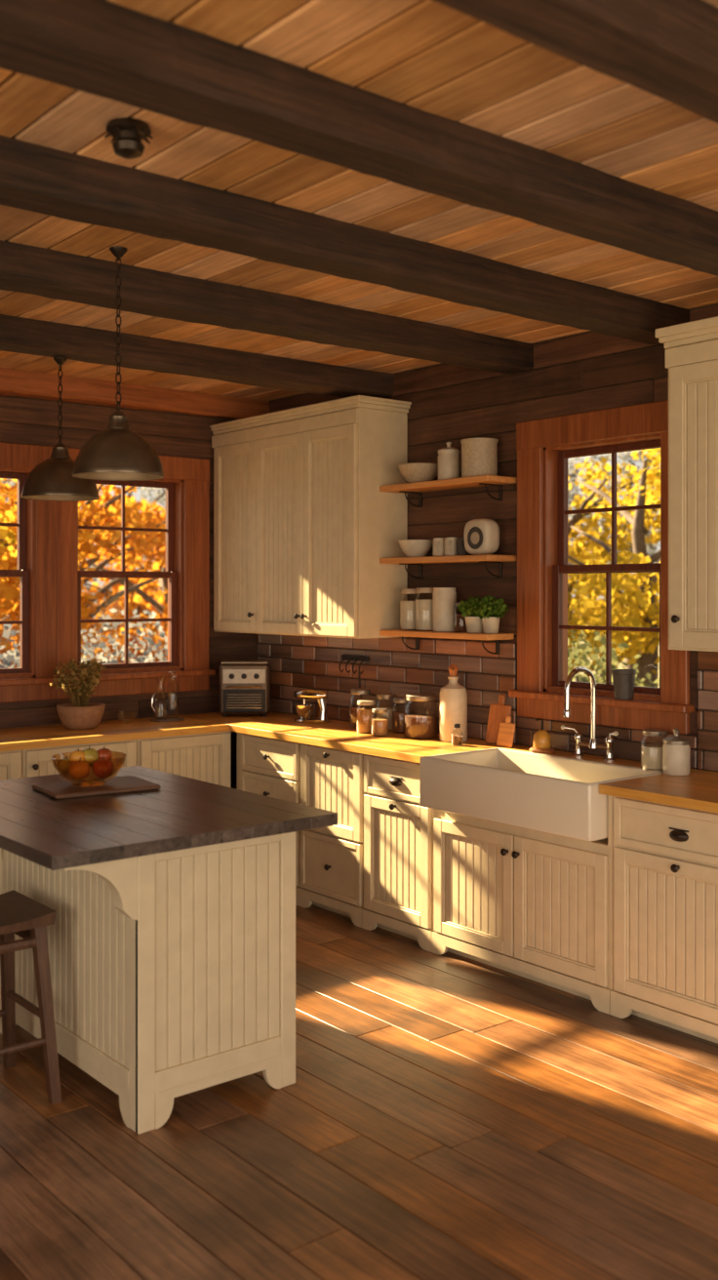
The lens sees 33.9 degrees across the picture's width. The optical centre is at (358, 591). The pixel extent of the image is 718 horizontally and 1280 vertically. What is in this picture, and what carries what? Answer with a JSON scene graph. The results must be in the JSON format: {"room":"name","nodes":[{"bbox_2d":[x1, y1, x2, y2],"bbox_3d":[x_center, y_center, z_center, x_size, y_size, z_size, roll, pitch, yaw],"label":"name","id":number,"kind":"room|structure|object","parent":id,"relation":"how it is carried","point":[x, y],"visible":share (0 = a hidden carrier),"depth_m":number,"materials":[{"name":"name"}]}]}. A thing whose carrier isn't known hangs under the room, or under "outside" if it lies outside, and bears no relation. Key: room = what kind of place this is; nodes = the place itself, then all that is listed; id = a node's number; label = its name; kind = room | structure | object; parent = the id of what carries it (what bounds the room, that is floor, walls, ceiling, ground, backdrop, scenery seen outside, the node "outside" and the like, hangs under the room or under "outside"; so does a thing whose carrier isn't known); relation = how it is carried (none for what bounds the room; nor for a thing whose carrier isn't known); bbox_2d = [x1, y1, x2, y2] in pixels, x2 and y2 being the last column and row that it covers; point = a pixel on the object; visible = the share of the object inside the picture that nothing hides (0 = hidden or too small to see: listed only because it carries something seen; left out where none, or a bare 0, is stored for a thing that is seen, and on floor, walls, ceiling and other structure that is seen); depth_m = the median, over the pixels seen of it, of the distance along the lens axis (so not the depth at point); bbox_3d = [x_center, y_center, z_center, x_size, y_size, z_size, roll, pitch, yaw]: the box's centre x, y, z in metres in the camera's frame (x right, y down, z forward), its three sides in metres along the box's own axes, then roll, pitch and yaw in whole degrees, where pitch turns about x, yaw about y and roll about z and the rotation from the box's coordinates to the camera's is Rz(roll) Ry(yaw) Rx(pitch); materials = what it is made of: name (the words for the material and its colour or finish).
{"room":"kitchen","nodes":[
{"label":"kitchen","id":0,"kind":"room"},
{"bbox_2d":[0,395,257,789],"bbox_3d":[-2.924,0.235,5.848,6.060,2.970,0.160,0,0,-39],"label":"wall","id":1,"kind":"structure","parent":0,"point":[22,420],"depth_m":7.07,"materials":[{"name":"brown wood"}]},
{"bbox_2d":[0,441,62,702],"bbox_3d":[-2.154,-0.102,6.431,1.052,1.435,0.230,0,0,-39],"label":"window","id":2,"kind":"structure","parent":1,"relation":"in","point":[36,525],"depth_m":6.64,"materials":[{"name":"brown wood"}]},
{"bbox_2d":[56,447,215,699],"bbox_3d":[-1.368,-0.102,7.072,1.052,1.435,0.230,0,0,-39],"label":"window","id":3,"kind":"structure","parent":1,"relation":"in","point":[185,481],"depth_m":7.20,"materials":[{"name":"brown wood"}]},
{"bbox_2d":[209,395,411,639],"bbox_3d":[-0.329,-0.392,6.887,0.396,1.287,1.471,0,0,-39],"label":"upper cabinet","id":4,"kind":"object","parent":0,"point":[303,525],"depth_m":6.57,"materials":[{"name":"beige wood"}]},
{"bbox_2d":[0,904,717,1279],"bbox_3d":[-0.439,1.730,2.674,6.220,0.120,8.220,0,0,-39],"label":"floor","id":5,"kind":"structure","parent":0,"point":[449,1115],"depth_m":3.49,"materials":[{"name":"brown wood"}]},
{"bbox_2d":[0,749,22,780],"bbox_3d":[-2.127,1.234,5.969,0.648,0.872,0.650,0,0,-39],"label":"base cabinet","id":6,"kind":"object","parent":5,"relation":"on","point":[11,762],"visible":0.27,"depth_m":5.91,"materials":[{"name":"paint"}]},
{"bbox_2d":[0,889,61,1104],"bbox_3d":[-1.239,1.360,3.893,0.362,0.620,0.402,0,0,-39],"label":"counter stool","id":7,"kind":"object","parent":5,"relation":"on","point":[21,915],"visible":1,"depth_m":3.86,"materials":[{"name":"brown wood"}]},
{"bbox_2d":[22,739,136,777],"bbox_3d":[-1.623,1.234,6.380,0.648,0.872,0.650,0,0,-39],"label":"base cabinet","id":8,"kind":"object","parent":5,"relation":"on","point":[36,762],"visible":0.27,"depth_m":6.07,"materials":[{"name":"paint"}]},
{"bbox_2d":[0,765,337,1134],"bbox_3d":[-0.896,1.205,4.141,1.015,0.930,1.370,0,0,-39],"label":"kitchen island","id":9,"kind":"object","parent":5,"relation":"on","point":[172,938],"visible":0.93,"depth_m":3.82,"materials":[{"name":"paint"}]},
{"bbox_2d":[32,775,160,799],"bbox_3d":[-0.982,0.731,4.400,0.400,0.016,0.280,0,0,-33],"label":"serving board","id":10,"kind":"object","parent":9,"relation":"on","point":[126,783],"visible":1,"depth_m":4.35,"materials":[{"name":"brown wood"}]},
{"bbox_2d":[56,745,114,779],"bbox_3d":[-1.010,0.649,4.403,0.276,0.144,0.276,0,0,-39],"label":"fruit","id":11,"kind":"object","parent":10,"relation":"on","point":[78,764],"visible":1,"depth_m":4.35,"materials":[{"name":"orange food"}]},
{"bbox_2d":[136,730,230,787],"bbox_3d":[-1.149,1.234,6.788,0.600,0.872,0.617,0,0,-39],"label":"base cabinet","id":12,"kind":"object","parent":5,"relation":"on","point":[204,757],"visible":0.31,"depth_m":6.57,"materials":[{"name":"paint"}]},
{"bbox_2d":[0,710,717,813],"bbox_3d":[-0.215,0.778,4.532,3.196,0.037,5.296,0,0,-39],"label":"countertop","id":13,"kind":"structure","parent":12,"relation":"on","point":[698,790],"depth_m":6.08,"materials":[{"name":"brown wood"}]},
{"bbox_2d":[49,656,107,729],"bbox_3d":[-1.545,0.563,6.529,0.316,0.391,0.272,0,0,-39],"label":"potted plant","id":14,"kind":"object","parent":13,"relation":"on","point":[80,714],"visible":1,"depth_m":6.47,"materials":[{"name":"green plant"}]},
{"bbox_2d":[150,691,185,721],"bbox_3d":[-1.127,0.613,6.913,0.212,0.292,0.203,0,0,-39],"label":"glass carafe","id":15,"kind":"object","parent":13,"relation":"on","point":[160,719],"visible":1,"depth_m":6.87,"materials":[{"name":"glass"}]},
{"bbox_2d":[219,659,270,716],"bbox_3d":[-0.696,0.593,7.196,0.300,0.332,0.235,0,0,-1],"label":"toaster oven","id":16,"kind":"object","parent":13,"relation":"on","point":[244,684],"visible":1,"depth_m":7.11,"materials":[{"name":"metal"}]},
{"bbox_2d":[293,689,329,723],"bbox_3d":[-0.275,0.663,6.823,0.225,0.190,0.126,0,0,26],"label":"stand mixer","id":17,"kind":"object","parent":13,"relation":"on","point":[304,711],"visible":1,"depth_m":6.79,"materials":[{"name":"silver metal"}]},
{"bbox_2d":[350,688,371,727],"bbox_3d":[0.010,0.651,6.538,0.128,0.215,0.128,0,0,-39],"label":"glass jar","id":18,"kind":"object","parent":13,"relation":"on","point":[353,709],"visible":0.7,"depth_m":6.49,"materials":[{"name":"glass"}]},
{"bbox_2d":[357,699,375,732],"bbox_3d":[0.039,0.673,6.329,0.108,0.170,0.108,0,0,-39],"label":"glass jar","id":19,"kind":"object","parent":13,"relation":"on","point":[365,715],"visible":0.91,"depth_m":6.29,"materials":[{"name":"glass"}]},
{"bbox_2d":[371,708,388,735],"bbox_3d":[0.110,0.689,6.194,0.092,0.140,0.092,0,0,-39],"label":"glass jar","id":20,"kind":"object","parent":13,"relation":"on","point":[380,727],"visible":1,"depth_m":6.16,"materials":[{"name":"glass"}]},
{"bbox_2d":[375,692,397,729],"bbox_3d":[0.151,0.661,6.460,0.124,0.195,0.124,0,0,-39],"label":"glass jar","id":21,"kind":"object","parent":13,"relation":"on","point":[385,696],"visible":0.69,"depth_m":6.41,"materials":[{"name":"glass"}]},
{"bbox_2d":[392,697,412,732],"bbox_3d":[0.234,0.666,6.327,0.116,0.185,0.116,0,0,-39],"label":"glass jar","id":22,"kind":"object","parent":13,"relation":"on","point":[398,717],"visible":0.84,"depth_m":6.28,"materials":[{"name":"glass"}]},
{"bbox_2d":[404,693,437,737],"bbox_3d":[0.323,0.648,6.122,0.180,0.220,0.180,0,0,-39],"label":"glass jar","id":23,"kind":"object","parent":13,"relation":"on","point":[416,725],"visible":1,"depth_m":6.05,"materials":[{"name":"glass"}]},
{"bbox_2d":[440,664,467,742],"bbox_3d":[0.479,0.565,5.978,0.140,0.388,0.139,0,0,-39],"label":"ceramic bottle","id":24,"kind":"object","parent":13,"relation":"on","point":[453,696],"visible":0.95,"depth_m":5.92,"materials":[{"name":"white ceramic"}]},
{"bbox_2d":[451,723,461,744],"bbox_3d":[0.484,0.707,5.814,0.056,0.104,0.055,0,0,-39],"label":"bottle","id":25,"kind":"object","parent":13,"relation":"on","point":[456,740],"visible":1,"depth_m":5.80,"materials":[{"name":"clear glass"}]},
{"bbox_2d":[485,693,512,744],"bbox_3d":[0.696,0.635,5.846,0.063,0.245,0.140,0,0,-39],"label":"cutting board","id":26,"kind":"object","parent":13,"relation":"on","point":[499,712],"visible":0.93,"depth_m":5.85,"materials":[{"name":"brown wood"}]},
{"bbox_2d":[496,716,515,747],"bbox_3d":[0.721,0.685,5.749,0.046,0.146,0.100,0,0,-39],"label":"cutting board","id":27,"kind":"object","parent":13,"relation":"on","point":[506,730],"visible":1,"depth_m":5.74,"materials":[{"name":"brown wood"}]},
{"bbox_2d":[419,747,663,841],"bbox_3d":[0.789,0.870,5.162,0.517,0.230,0.997,0,0,-39],"label":"farmhouse sink","id":28,"kind":"object","parent":13,"relation":"in","point":[552,794],"visible":0.77,"depth_m":5.05,"materials":[{"name":"ceramic"}]},
{"bbox_2d":[529,718,555,754],"bbox_3d":[0.861,0.677,5.542,0.120,0.163,0.120,0,0,-39],"label":"soap dispenser","id":29,"kind":"object","parent":13,"relation":"on","point":[541,743],"visible":1,"depth_m":5.51,"materials":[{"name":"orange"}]},
{"bbox_2d":[560,666,618,761],"bbox_3d":[1.038,0.549,5.325,0.242,0.422,0.242,0,0,6],"label":"bridge faucet","id":30,"kind":"object","parent":13,"relation":"on","point":[593,743],"visible":1,"depth_m":5.32,"materials":[{"name":"silver metal"}]},
{"bbox_2d":[641,728,667,769],"bbox_3d":[1.264,0.676,5.032,0.120,0.165,0.120,0,0,-39],"label":"glass canister","id":31,"kind":"object","parent":13,"relation":"on","point":[652,753],"visible":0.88,"depth_m":4.99,"materials":[{"name":"glass"}]},
{"bbox_2d":[662,727,690,775],"bbox_3d":[1.317,0.663,4.888,0.112,0.190,0.112,0,0,-39],"label":"ceramic canister","id":32,"kind":"object","parent":13,"relation":"on","point":[676,748],"visible":1,"depth_m":4.84,"materials":[{"name":"ceramic"}]},
{"bbox_2d":[237,732,302,905],"bbox_3d":[-0.299,1.234,6.670,0.622,0.872,0.627,0,0,-39],"label":"base cabinet","id":33,"kind":"object","parent":5,"relation":"on","point":[268,767],"visible":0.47,"depth_m":6.44,"materials":[{"name":"paint"}]},
{"bbox_2d":[299,743,365,927],"bbox_3d":[0.065,1.234,6.218,0.630,0.872,0.531,0,0,-39],"label":"base cabinet","id":34,"kind":"object","parent":5,"relation":"on","point":[332,858],"visible":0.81,"depth_m":6.02,"materials":[{"name":"paint"}]},
{"bbox_2d":[362,754,434,952],"bbox_3d":[0.391,1.234,5.817,0.630,0.872,0.498,0,0,-39],"label":"base cabinet","id":35,"kind":"object","parent":5,"relation":"on","point":[398,831],"visible":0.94,"depth_m":5.64,"materials":[{"name":"paint"}]},
{"bbox_2d":[431,795,613,1014],"bbox_3d":[0.877,1.234,5.222,0.630,0.872,1.035,0,0,-39],"label":"base cabinet","id":36,"kind":"object","parent":5,"relation":"on","point":[535,905],"visible":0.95,"depth_m":4.99,"materials":[{"name":"paint"}]},
{"bbox_2d":[609,796,717,1043],"bbox_3d":[1.409,1.234,4.570,0.630,0.872,0.643,0,0,-39],"label":"base cabinet","id":37,"kind":"object","parent":5,"relation":"on","point":[665,857],"visible":1,"depth_m":4.44,"materials":[{"name":"paint"}]},
{"bbox_2d":[0,0,717,400],"bbox_3d":[-0.439,-1.270,2.674,6.220,0.120,8.220,0,0,-39],"label":"ceiling","id":38,"kind":"structure","parent":0,"point":[433,57],"depth_m":3.34,"materials":[{"name":"brown wood"}]},
{"bbox_2d":[20,357,99,501],"bbox_3d":[-1.380,-0.753,5.442,0.354,0.646,0.354,0,0,-39],"label":"pendant lamp","id":39,"kind":"object","parent":38,"relation":"hanging from","point":[51,479],"visible":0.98,"depth_m":5.34,"materials":[{"name":"metal"}]},
{"bbox_2d":[72,246,163,480],"bbox_3d":[-0.850,-0.807,4.159,0.320,0.804,0.320,0,0,-39],"label":"pendant lamp","id":40,"kind":"object","parent":38,"relation":"hanging from","point":[116,453],"visible":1,"depth_m":4.07,"materials":[{"name":"metal"}]},
{"bbox_2d":[104,118,153,159],"bbox_3d":[-0.599,-1.168,3.060,0.126,0.080,0.120,0,0,-39],"label":"ceiling spotlight","id":41,"kind":"object","parent":38,"relation":"attached to","point":[129,134],"depth_m":3.03,"materials":[{"name":"black metal"}]},
{"bbox_2d":[0,367,270,419],"bbox_3d":[-2.892,-1.144,5.682,5.900,0.133,0.141,0,0,-39],"label":"beam","id":42,"kind":"structure","parent":38,"relation":"attached to","point":[13,382],"depth_m":6.86,"materials":[{"name":"brown wood"}]},
{"bbox_2d":[0,314,394,398],"bbox_3d":[-2.152,-1.142,4.775,5.900,0.135,0.199,0,0,-39],"label":"ceiling beam","id":43,"kind":"structure","parent":38,"relation":"attached to","point":[20,335],"depth_m":5.75,"materials":[{"name":"brown wood"}]},
{"bbox_2d":[0,240,533,374],"bbox_3d":[-1.488,-1.142,3.960,5.900,0.136,0.197,0,0,-39],"label":"ceiling beam","id":44,"kind":"structure","parent":38,"relation":"attached to","point":[49,273],"depth_m":4.71,"materials":[{"name":"brown wood"}]},
{"bbox_2d":[0,135,689,345],"bbox_3d":[-0.920,-1.142,3.264,5.900,0.136,0.198,0,0,-39],"label":"ceiling beam","id":45,"kind":"structure","parent":38,"relation":"attached to","point":[34,178],"depth_m":3.77,"materials":[{"name":"brown wood"}]},
{"bbox_2d":[0,0,717,276],"bbox_3d":[-0.395,-1.143,2.620,5.900,0.135,0.198,0,0,-39],"label":"ceiling beam","id":46,"kind":"structure","parent":38,"relation":"attached to","point":[100,48],"depth_m":2.81,"materials":[{"name":"brown wood"}]},
{"bbox_2d":[434,0,717,122],"bbox_3d":[0.092,-1.142,2.023,5.900,0.136,0.198,0,0,-39],"label":"ceiling beam","id":47,"kind":"structure","parent":38,"relation":"attached to","point":[667,50],"depth_m":2.34,"materials":[{"name":"brown wood"}]},
{"bbox_2d":[269,302,717,735],"bbox_3d":[1.909,0.235,4.589,0.160,2.970,7.900,0,0,-39],"label":"wall","id":48,"kind":"structure","parent":0,"point":[590,371],"depth_m":5.93,"materials":[{"name":"brown wood"}]},
{"bbox_2d":[379,629,514,654],"bbox_3d":[0.439,0.263,6.082,0.188,0.110,0.812,0,0,-39],"label":"wooden shelf","id":49,"kind":"object","parent":48,"relation":"attached to","point":[386,632],"visible":0.99,"depth_m":5.92,"materials":[{"name":"brown wood"}]},
{"bbox_2d":[400,588,421,630],"bbox_3d":[0.277,0.097,6.290,0.120,0.220,0.120,0,0,-39],"label":"mason jar","id":50,"kind":"object","parent":49,"relation":"on","point":[407,608],"visible":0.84,"depth_m":6.24,"materials":[{"name":"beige glass"}]},
{"bbox_2d":[415,587,433,631],"bbox_3d":[0.355,0.094,6.186,0.120,0.225,0.120,0,0,-39],"label":"mason jar","id":51,"kind":"object","parent":49,"relation":"on","point":[423,608],"visible":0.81,"depth_m":6.14,"materials":[{"name":"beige glass"}]},
{"bbox_2d":[433,587,456,631],"bbox_3d":[0.443,0.094,6.087,0.124,0.225,0.123,0,0,-39],"label":"stoneware crock","id":52,"kind":"object","parent":49,"relation":"on","point":[444,598],"visible":0.98,"depth_m":6.03,"materials":[{"name":"ceramic"}]},
{"bbox_2d":[454,601,471,632],"bbox_3d":[0.529,0.132,6.013,0.090,0.150,0.090,0,0,-39],"label":"mason jar","id":53,"kind":"object","parent":49,"relation":"on","point":[460,621],"visible":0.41,"depth_m":5.98,"materials":[{"name":"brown glass"}]},
{"bbox_2d":[457,595,509,633],"bbox_3d":[0.617,0.113,5.842,0.181,0.187,0.274,0,0,-39],"label":"potted herb","id":54,"kind":"object","parent":49,"relation":"on","point":[481,611],"visible":1,"depth_m":5.79,"materials":[{"name":"plant"}]},
{"bbox_2d":[379,475,517,507],"bbox_3d":[0.447,-0.510,6.089,0.210,0.110,0.812,0,0,-39],"label":"wooden shelf","id":55,"kind":"object","parent":48,"relation":"attached to","point":[419,488],"visible":1,"depth_m":5.97,"materials":[{"name":"brown wood"}]},
{"bbox_2d":[398,463,438,482],"bbox_3d":[0.321,-0.617,6.236,0.230,0.100,0.230,0,0,-39],"label":"mixing bowl","id":56,"kind":"object","parent":55,"relation":"on","point":[412,472],"visible":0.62,"depth_m":6.16,"materials":[{"name":"white ceramic"}]},
{"bbox_2d":[438,441,460,479],"bbox_3d":[0.463,-0.669,6.062,0.116,0.205,0.116,0,0,-39],"label":"stoneware crock","id":57,"kind":"object","parent":55,"relation":"on","point":[449,459],"visible":0.87,"depth_m":6.01,"materials":[{"name":"ceramic"}]},
{"bbox_2d":[460,438,498,477],"bbox_3d":[0.603,-0.661,5.898,0.189,0.190,0.188,0,0,-39],"label":"canister","id":58,"kind":"object","parent":55,"relation":"on","point":[479,456],"visible":0.78,"depth_m":5.82,"materials":[{"name":"white ceramic"}]},
{"bbox_2d":[379,554,517,578],"bbox_3d":[0.447,-0.123,6.089,0.210,0.110,0.812,0,0,-39],"label":"wooden shelf","id":59,"kind":"object","parent":48,"relation":"attached to","point":[487,558],"visible":1,"depth_m":5.92,"materials":[{"name":"brown wood"}]},
{"bbox_2d":[398,539,433,557],"bbox_3d":[0.302,-0.225,6.259,0.190,0.090,0.190,0,0,-39],"label":"serving bowl","id":60,"kind":"object","parent":59,"relation":"on","point":[410,547],"visible":0.87,"depth_m":6.20,"materials":[{"name":"ceramic"}]},
{"bbox_2d":[433,538,444,556],"bbox_3d":[0.415,-0.227,6.109,0.087,0.095,0.079,0,0,-39],"label":"ceramic mug","id":61,"kind":"object","parent":59,"relation":"on","point":[438,543],"visible":0.74,"depth_m":6.08,"materials":[{"name":"white ceramic"}]},
{"bbox_2d":[444,537,457,556],"bbox_3d":[0.472,-0.227,6.039,0.087,0.095,0.079,0,0,-39],"label":"ceramic mug","id":62,"kind":"object","parent":59,"relation":"on","point":[450,542],"visible":0.77,"depth_m":6.01,"materials":[{"name":"white ceramic"}]},
{"bbox_2d":[456,537,469,555],"bbox_3d":[0.523,-0.225,5.976,0.080,0.090,0.073,0,0,-39],"label":"ceramic mug","id":63,"kind":"object","parent":59,"relation":"on","point":[460,550],"visible":0.66,"depth_m":5.96,"materials":[{"name":"ceramic"}]},
{"bbox_2d":[464,518,499,555],"bbox_3d":[0.612,-0.272,5.880,0.118,0.180,0.180,0,0,-39],"label":"kitchen scale","id":64,"kind":"object","parent":59,"relation":"on","point":[481,536],"visible":1,"depth_m":5.82,"materials":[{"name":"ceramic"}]},
{"bbox_2d":[257,633,717,771],"bbox_3d":[1.145,0.500,5.385,0.017,0.520,5.699,0,0,-39],"label":"backsplash","id":65,"kind":"structure","parent":48,"relation":"attached to","point":[297,662],"depth_m":6.29,"materials":[{"name":"brick"}]},
{"bbox_2d":[339,654,368,698],"bbox_3d":[-0.040,0.491,6.781,0.051,0.242,0.240,0,0,-39],"label":"hook rack","id":66,"kind":"object","parent":65,"relation":"attached to","point":[348,658],"visible":0.99,"depth_m":6.75,"materials":[{"name":"black metal"}]},
{"bbox_2d":[508,400,696,734],"bbox_3d":[1.145,-0.107,5.470,0.230,1.445,1.030,0,0,-39],"label":"window","id":67,"kind":"structure","parent":48,"relation":"in","point":[544,447],"depth_m":5.62,"materials":[{"name":"brown wood"}]},
{"bbox_2d":[611,669,636,699],"bbox_3d":[1.195,0.419,5.310,0.110,0.130,0.109,0,0,-39],"label":"planter","id":68,"kind":"object","parent":67,"relation":"on","point":[623,680],"visible":1,"depth_m":5.27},
{"bbox_2d":[655,316,717,651],"bbox_3d":[1.679,-0.410,4.425,0.396,1.290,1.107,0,0,-39],"label":"upper cabinet","id":69,"kind":"object","parent":48,"relation":"attached to","point":[692,347],"visible":1,"depth_m":4.63,"materials":[{"name":"paint"}]},
{"label":"outside","id":70,"kind":"structure","parent":0,"visible":0},
{"bbox_2d":[82,623,659,687],"bbox_3d":[1.429,2.295,14.070,140.000,0.150,140.000,0,0,-39],"label":"ground","id":71,"kind":"structure","parent":70,"point":[582,642],"depth_m":36.46,"materials":[{"name":"yellow plant"}]},
{"bbox_2d":[0,514,17,555],"bbox_3d":[-6.548,0.204,16.350,3.855,4.151,3.844,0,0,-39],"label":"autumn tree","id":72,"kind":"object","parent":71,"relation":"on","point":[10,537],"visible":0.56,"depth_m":15.87,"materials":[{"name":"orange plant"}]},
{"bbox_2d":[0,617,20,668],"bbox_3d":[-3.445,1.253,10.880,1.887,2.141,1.914,0,0,-39],"label":"bush","id":73,"kind":"object","parent":71,"relation":"on","point":[11,656],"visible":0.06,"depth_m":10.87,"materials":[{"name":"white plant"}]},
{"bbox_2d":[0,543,20,650],"bbox_3d":[-7.482,0.400,22.488,4.015,3.761,4.128,0,0,-39],"label":"autumn tree","id":74,"kind":"object","parent":71,"relation":"on","point":[11,566],"visible":0.02,"depth_m":22.20,"materials":[{"name":"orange plant"}]},
{"bbox_2d":[0,479,116,614],"bbox_3d":[-8.725,-0.522,26.822,6.071,5.599,5.251,0,0,-39],"label":"autumn tree","id":75,"kind":"object","parent":71,"relation":"on","point":[10,483],"visible":0.03,"depth_m":27.20,"materials":[{"name":"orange plant"}]},
{"bbox_2d":[0,478,165,668],"bbox_3d":[-4.285,0.209,16.272,3.812,4.143,3.318,0,0,11],"label":"autumn tree","id":76,"kind":"object","parent":71,"relation":"on","point":[93,514],"visible":0.41,"depth_m":15.90,"materials":[{"name":"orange plant"}]},
{"bbox_2d":[78,490,167,661],"bbox_3d":[-4.127,0.170,22.680,3.922,4.220,4.604,0,0,-39],"label":"autumn tree","id":77,"kind":"object","parent":71,"relation":"on","point":[119,603],"visible":0.19,"depth_m":22.38,"materials":[{"name":"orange plant"}]},
{"bbox_2d":[80,607,167,664],"bbox_3d":[-2.396,1.245,11.975,1.890,2.152,1.893,0,0,-39],"label":"bush","id":78,"kind":"object","parent":71,"relation":"on","point":[160,654],"visible":0.12,"depth_m":11.98,"materials":[{"name":"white plant"}]},
{"bbox_2d":[82,483,165,634],"bbox_3d":[-5.949,-0.744,30.256,5.074,6.044,4.847,0,0,-6],"label":"autumn tree","id":79,"kind":"object","parent":71,"relation":"on","point":[160,496],"visible":0.05,"depth_m":30.06,"materials":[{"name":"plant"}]},
{"bbox_2d":[81,498,167,663],"bbox_3d":[-3.016,0.387,18.768,2.771,3.788,2.897,0,0,-5],"label":"autumn tree","id":80,"kind":"object","parent":71,"relation":"on","point":[161,596],"visible":0.06,"depth_m":18.67,"materials":[{"name":"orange plant"}]},
{"bbox_2d":[103,486,165,599],"bbox_3d":[-4.880,-0.952,34.464,5.200,6.458,5.977,0,0,-39],"label":"autumn tree","id":81,"kind":"object","parent":71,"relation":"on","point":[143,559],"visible":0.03,"depth_m":34.37,"materials":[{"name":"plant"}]},
{"bbox_2d":[567,629,657,687],"bbox_3d":[2.313,1.361,12.350,1.748,1.915,1.740,0,0,-39],"label":"bush","id":82,"kind":"object","parent":71,"relation":"on","point":[584,661],"visible":0.09,"depth_m":12.21,"materials":[{"name":"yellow plant"}]},
{"bbox_2d":[567,447,660,687],"bbox_3d":[3.850,0.009,17.326,4.153,4.539,3.534,0,0,-39],"label":"autumn tree","id":83,"kind":"object","parent":71,"relation":"on","point":[640,589],"visible":0.41,"depth_m":16.96,"materials":[{"name":"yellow plant"}]},
{"bbox_2d":[567,455,660,660],"bbox_3d":[3.427,-0.274,20.314,3.937,5.105,3.542,0,0,-10],"label":"autumn tree","id":84,"kind":"object","parent":71,"relation":"on","point":[578,551],"visible":0.23,"depth_m":20.07,"materials":[{"name":"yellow plant"}]},
{"bbox_2d":[567,453,660,678],"bbox_3d":[5.731,-0.325,24.755,4.232,5.206,5.489,0,0,29],"label":"autumn tree","id":85,"kind":"object","parent":71,"relation":"on","point":[651,548],"visible":0.03,"depth_m":23.80,"materials":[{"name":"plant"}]},
{"bbox_2d":[567,447,660,519],"bbox_3d":[7.519,-1.082,28.381,5.719,6.718,5.448,0,0,-39],"label":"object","id":86,"kind":"object","parent":71,"relation":"on","point":[624,459],"visible":0.07,"depth_m":28.02,"materials":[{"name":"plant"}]}
]}

